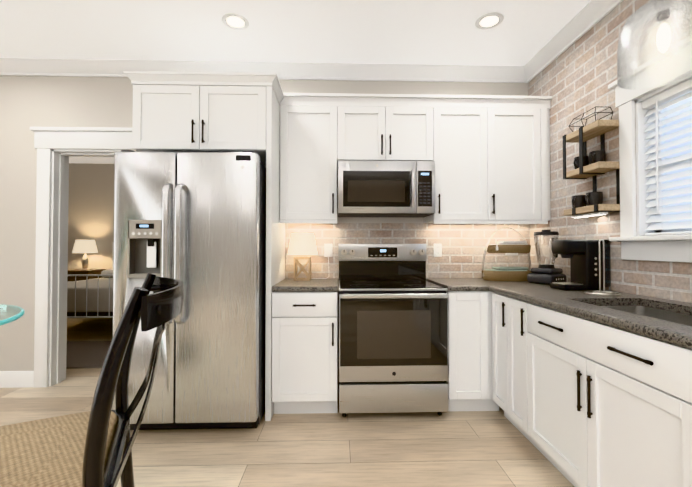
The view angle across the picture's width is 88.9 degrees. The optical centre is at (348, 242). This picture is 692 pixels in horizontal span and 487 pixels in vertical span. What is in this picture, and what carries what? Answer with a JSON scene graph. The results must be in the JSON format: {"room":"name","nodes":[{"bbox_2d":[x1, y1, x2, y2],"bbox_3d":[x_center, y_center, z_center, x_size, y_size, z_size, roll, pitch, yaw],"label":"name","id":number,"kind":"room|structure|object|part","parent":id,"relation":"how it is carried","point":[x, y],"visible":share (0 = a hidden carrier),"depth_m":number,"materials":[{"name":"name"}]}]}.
{"room":"kitchen","nodes":[
{"label":"kitchen","id":0,"kind":"room"},
{"bbox_2d":[68,163,113,269],"bbox_3d":[-3.680,-0.095,6.720,5.300,2.770,0.140,0,-1,-2],"label":"wall","id":1,"kind":"structure","parent":0,"point":[91,204],"depth_m":6.62,"materials":[{"name":"grey paint"}]},
{"bbox_2d":[0,76,527,386],"bbox_3d":[-2.217,-0.154,3.118,8.010,2.770,0.170,0,-1,-2],"label":"wall","id":2,"kind":"structure","parent":0,"point":[27,103],"depth_m":3.03,"materials":[{"name":"grey paint"}]},
{"bbox_2d":[0,371,33,387],"bbox_3d":[-3.518,1.162,2.965,1.740,0.135,0.014,0,-1,-2],"label":"baseboard","id":3,"kind":"structure","parent":2,"relation":"attached to","point":[14,379],"depth_m":2.97,"materials":[{"name":"white wood"}]},
{"bbox_2d":[30,127,136,387],"bbox_3d":[-2.172,0.126,3.115,1.066,2.210,0.258,0,-1,-2],"label":"door frame","id":4,"kind":"structure","parent":2,"relation":"attached to","point":[56,147],"depth_m":3.02,"materials":[{"name":"white wood"}]},
{"bbox_2d":[127,71,278,170],"bbox_3d":[-1.030,-0.888,2.748,0.910,0.517,0.657,0,-1,-2],"label":"upper cabinet","id":5,"kind":"object","parent":2,"relation":"attached to","point":[227,112],"depth_m":2.42,"materials":[{"name":"white wood"}]},
{"bbox_2d":[0,58,523,82],"bbox_3d":[-1.403,-1.486,3.035,5.850,0.108,0.088,0,-1,-2],"label":"crown molding","id":6,"kind":"structure","parent":2,"relation":"attached to","point":[8,66],"depth_m":3.04,"materials":[{"name":"white wood"}]},
{"bbox_2d":[279,91,338,222],"bbox_3d":[-0.315,-0.666,2.928,0.450,0.988,0.332,0,-1,-2],"label":"upper cabinet","id":7,"kind":"object","parent":2,"relation":"attached to","point":[308,122],"depth_m":2.77,"materials":[{"name":"white wood"}]},
{"bbox_2d":[339,93,434,160],"bbox_3d":[0.292,-0.901,2.950,0.765,0.516,0.332,0,-1,-2],"label":"upper cabinet","id":8,"kind":"object","parent":2,"relation":"attached to","point":[372,127],"depth_m":2.79,"materials":[{"name":"white wood"}]},
{"bbox_2d":[338,160,434,216],"bbox_3d":[0.295,-0.423,2.886,0.757,0.412,0.408,0,-1,-2],"label":"microwave oven","id":9,"kind":"object","parent":8,"relation":"attached to","point":[386,188],"visible":1,"depth_m":2.72,"materials":[{"name":"silver metal"}]},
{"bbox_2d":[286,223,529,279],"bbox_3d":[0.538,0.082,3.105,2.164,0.498,0.012,0,-1,-2],"label":"backsplash","id":10,"kind":"structure","parent":2,"relation":"attached to","point":[463,247],"depth_m":3.10,"materials":[{"name":"beige brick"}]},
{"bbox_2d":[324,244,332,256],"bbox_3d":[-0.172,0.071,3.074,0.072,0.116,0.007,0,-1,-2],"label":"electrical outlet plate","id":11,"kind":"object","parent":10,"relation":"attached to","point":[328,247],"visible":1,"depth_m":3.07,"materials":[{"name":"white plastic"}]},
{"bbox_2d":[434,244,441,256],"bbox_3d":[0.790,0.071,3.103,0.072,0.116,0.007,0,-1,-2],"label":"electrical outlet plate","id":12,"kind":"object","parent":10,"relation":"attached to","point":[437,250],"visible":1,"depth_m":3.10,"materials":[{"name":"white plastic"}]},
{"bbox_2d":[424,95,498,222],"bbox_3d":[0.919,-0.665,2.965,0.490,0.988,0.332,0,-1,-2],"label":"upper cabinet","id":13,"kind":"object","parent":2,"relation":"attached to","point":[466,126],"depth_m":2.81,"materials":[{"name":"white wood"}]},
{"bbox_2d":[499,95,552,223],"bbox_3d":[1.335,-0.665,2.978,0.573,0.988,0.332,0,-1,-2],"label":"upper cabinet","id":14,"kind":"object","parent":2,"relation":"attached to","point":[524,121],"depth_m":2.82,"materials":[{"name":"white wood"}]},
{"bbox_2d":[0,318,573,486],"bbox_3d":[-2.176,1.239,1.726,8.010,0.060,10.170,0,-1,-2],"label":"floor","id":15,"kind":"structure","parent":0,"point":[457,449],"depth_m":2.07,"materials":[{"name":"brown wood"}]},
{"bbox_2d":[0,304,24,325],"bbox_3d":[-1.762,0.739,1.101,1.100,0.920,1.100,0,-1,-2],"label":"glass table","id":16,"kind":"object","parent":15,"relation":"on","point":[9,313],"visible":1,"depth_m":1.44,"materials":[{"name":"teal glass"}]},
{"bbox_2d":[67,269,105,280],"bbox_3d":[-4.779,0.891,6.331,0.540,0.785,0.460,0,-1,-2],"label":"nightstand","id":17,"kind":"object","parent":15,"relation":"on","point":[79,271],"visible":0.08,"depth_m":6.13,"materials":[{"name":"brown wood"}]},
{"bbox_2d":[72,240,97,269],"bbox_3d":[-4.740,0.228,6.353,0.380,0.540,0.380,0,-1,-2],"label":"lamp","id":18,"kind":"object","parent":17,"relation":"on","point":[84,246],"visible":1,"depth_m":6.26,"materials":[{"name":"white fabric"}]},
{"bbox_2d":[66,341,110,368],"bbox_3d":[-3.647,1.238,3.913,2.600,0.012,0.990,0,-1,-2],"label":"bedroom rug","id":19,"kind":"object","parent":15,"relation":"on","point":[85,354],"depth_m":3.90,"materials":[{"name":"grey carpet"}]},
{"bbox_2d":[67,242,113,317],"bbox_3d":[-3.570,0.625,5.531,1.596,1.292,2.148,0,-1,-2],"label":"bed","id":20,"kind":"object","parent":15,"relation":"on","point":[89,298],"visible":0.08,"depth_m":4.49,"materials":[{"name":"white"}]},
{"bbox_2d":[0,273,183,486],"bbox_3d":[-0.636,0.636,0.674,0.576,1.115,0.456,0,-1,-27],"label":"dining chair","id":21,"kind":"object","parent":15,"relation":"on","point":[93,447],"visible":1,"depth_m":0.67,"materials":[{"name":"black wood"}]},
{"bbox_2d":[112,150,265,429],"bbox_3d":[-1.030,0.323,2.581,0.890,1.800,0.899,0,-1,-2],"label":"refrigerator","id":22,"kind":"object","parent":15,"relation":"on","point":[194,223],"visible":0.94,"depth_m":2.20,"materials":[{"name":"silver metal"}]},
{"bbox_3d":[-1.275,0.281,2.239,0.380,1.697,0.092,0,-1,-2],"label":"door","id":23,"kind":"part","parent":22,"relation":"part of","materials":[{"name":"silver metal"}]},
{"bbox_2d":[267,291,337,420],"bbox_3d":[-0.309,0.789,2.742,0.453,0.873,0.634,0,-1,-2],"label":"base cabinet","id":24,"kind":"object","parent":15,"relation":"on","point":[302,326],"depth_m":2.43,"materials":[{"name":"white wood"}]},
{"bbox_2d":[271,279,337,290],"bbox_3d":[-0.308,0.332,2.759,0.455,0.040,0.614,0,-1,-2],"label":"countertop","id":25,"kind":"structure","parent":24,"relation":"on","point":[284,284],"depth_m":2.50,"materials":[{"name":"grey stone"}]},
{"bbox_2d":[287,232,329,280],"bbox_3d":[-0.329,0.119,2.928,0.349,0.390,0.274,0,-1,-2],"label":"table lamp","id":26,"kind":"object","parent":25,"relation":"on","point":[302,243],"visible":1,"depth_m":2.85,"materials":[{"name":"brown wood"}]},
{"bbox_2d":[338,244,448,416],"bbox_3d":[0.305,0.617,2.708,0.756,1.216,0.730,0,-1,-2],"label":"range","id":27,"kind":"object","parent":15,"relation":"on","point":[393,330],"visible":1,"depth_m":2.41,"materials":[{"name":"silver metal"}]},
{"bbox_2d":[434,283,490,411],"bbox_3d":[0.853,0.789,2.747,0.325,0.873,0.692,0,-1,-2],"label":"base cabinet","id":28,"kind":"object","parent":15,"relation":"on","point":[469,324],"depth_m":2.47,"materials":[{"name":"white wood"}]},
{"bbox_2d":[426,279,528,286],"bbox_3d":[1.156,0.332,2.803,0.939,0.040,0.614,0,-1,-2],"label":"countertop","id":29,"kind":"structure","parent":28,"relation":"on","point":[442,282],"depth_m":2.64,"materials":[{"name":"grey stone"}]},
{"bbox_2d":[482,224,531,280],"bbox_3d":[1.315,0.078,2.919,0.410,0.470,0.270,0,-1,-2],"label":"basket","id":30,"kind":"object","parent":29,"relation":"on","point":[507,273],"visible":0.96,"depth_m":2.84,"materials":[{"name":"beige wicker"}]},
{"bbox_2d":[527,230,565,284],"bbox_3d":[1.484,0.109,2.639,0.242,0.400,0.247,0,-1,-2],"label":"blender","id":31,"kind":"object","parent":29,"relation":"on","point":[547,273],"visible":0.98,"depth_m":2.59,"materials":[{"name":"grey"}]},
{"bbox_2d":[491,311,510,421],"bbox_3d":[1.313,0.782,2.341,0.652,0.873,0.303,0,-1,-2],"label":"base cabinet","id":32,"kind":"object","parent":15,"relation":"on","point":[500,325],"depth_m":2.35,"materials":[{"name":"white wood"}]},
{"bbox_2d":[511,319,562,473],"bbox_3d":[1.331,0.778,2.080,0.632,0.873,0.431,0,-1,-2],"label":"base cabinet","id":33,"kind":"object","parent":15,"relation":"on","point":[536,356],"depth_m":1.91,"materials":[{"name":"white wood"}]},
{"bbox_2d":[447,287,691,390],"bbox_3d":[0.952,0.305,1.154,0.432,0.040,2.670,0,-1,-2],"label":"countertop","id":34,"kind":"structure","parent":33,"relation":"on","point":[661,347],"depth_m":1.42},
{"bbox_2d":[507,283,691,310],"bbox_3d":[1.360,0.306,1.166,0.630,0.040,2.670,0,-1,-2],"label":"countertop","id":35,"kind":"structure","parent":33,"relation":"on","point":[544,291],"depth_m":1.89,"materials":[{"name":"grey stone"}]},
{"bbox_2d":[550,240,610,289],"bbox_3d":[1.498,0.144,2.278,0.307,0.318,0.172,0,-1,-2],"label":"coffee maker","id":36,"kind":"object","parent":35,"relation":"on","point":[583,255],"visible":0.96,"depth_m":2.21,"materials":[{"name":"black plastic"}]},
{"bbox_2d":[584,239,620,295],"bbox_3d":[1.467,0.141,2.037,0.174,0.316,0.174,0,-1,-2],"label":"paper towel holder","id":37,"kind":"object","parent":35,"relation":"on","point":[603,293],"visible":1,"depth_m":2.03,"materials":[{"name":"silver metal"}]},
{"bbox_2d":[563,339,670,486],"bbox_3d":[1.359,0.865,1.462,0.424,0.680,0.803,0,-1,-2],"label":"base cabinet","id":38,"kind":"object","parent":15,"relation":"on","point":[580,388],"depth_m":1.39,"materials":[{"name":"white wood"}]},
{"bbox_2d":[671,383,691,486],"bbox_3d":[1.376,0.754,0.594,0.632,0.873,1.035,0,-1,-2],"label":"base cabinet","id":39,"kind":"object","parent":15,"relation":"on","point":[681,399],"depth_m":1.11,"materials":[{"name":"white wood"}]},
{"bbox_2d":[0,0,590,163],"bbox_3d":[-2.176,-1.601,1.772,8.010,0.080,10.170,0,-1,-2],"label":"ceiling","id":40,"kind":"structure","parent":0,"point":[449,32],"depth_m":2.58,"materials":[{"name":"white paint"}]},
{"bbox_2d":[221,13,248,29],"bbox_3d":[-0.791,-1.547,2.478,0.190,0.004,0.190,0,-1,-2],"label":"recessed light","id":41,"kind":"object","parent":40,"relation":"in","point":[234,21],"visible":1,"depth_m":2.47,"materials":[{"name":"white plastic"}]},
{"bbox_2d":[475,12,503,29],"bbox_3d":[0.990,-1.547,2.471,0.190,0.004,0.190,0,-1,-2],"label":"recessed light","id":42,"kind":"object","parent":40,"relation":"in","point":[491,20],"visible":1,"depth_m":2.46,"materials":[{"name":"white plastic"}]},
{"bbox_2d":[617,0,691,89],"bbox_3d":[1.455,-1.171,1.628,0.344,0.785,0.344,0,-1,-2],"label":"pendant light","id":43,"kind":"object","parent":40,"relation":"hanging from","point":[628,49],"visible":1,"depth_m":1.61,"materials":[{"name":"clear glass"}]},
{"bbox_2d":[528,0,691,302],"bbox_3d":[1.796,-0.204,0.052,0.170,2.770,6.200,0,-1,-2],"label":"brick wall","id":44,"kind":"structure","parent":0,"point":[576,78],"depth_m":2.34,"materials":[{"name":"beige brick"}]},
{"bbox_2d":[524,0,623,82],"bbox_3d":[1.668,-1.534,0.069,0.088,0.108,6.200,0,-1,-2],"label":"crown molding","id":45,"kind":"structure","parent":44,"relation":"attached to","point":[588,16],"depth_m":2.53,"materials":[{"name":"white wood"}]},
{"bbox_2d":[563,106,619,217],"bbox_3d":[1.568,-0.502,2.283,0.146,0.671,0.335,0,-1,-2],"label":"wall shelf","id":46,"kind":"object","parent":44,"relation":"attached to","point":[593,164],"visible":1,"depth_m":2.24,"materials":[{"name":"brown wood"}]},
{"bbox_2d":[608,35,691,262],"bbox_3d":[1.718,-0.440,1.589,0.235,1.072,1.150,0,-1,-2],"label":"window","id":47,"kind":"structure","parent":44,"relation":"in","point":[656,175],"depth_m":1.92,"materials":[{"name":"white wood"}]}
]}

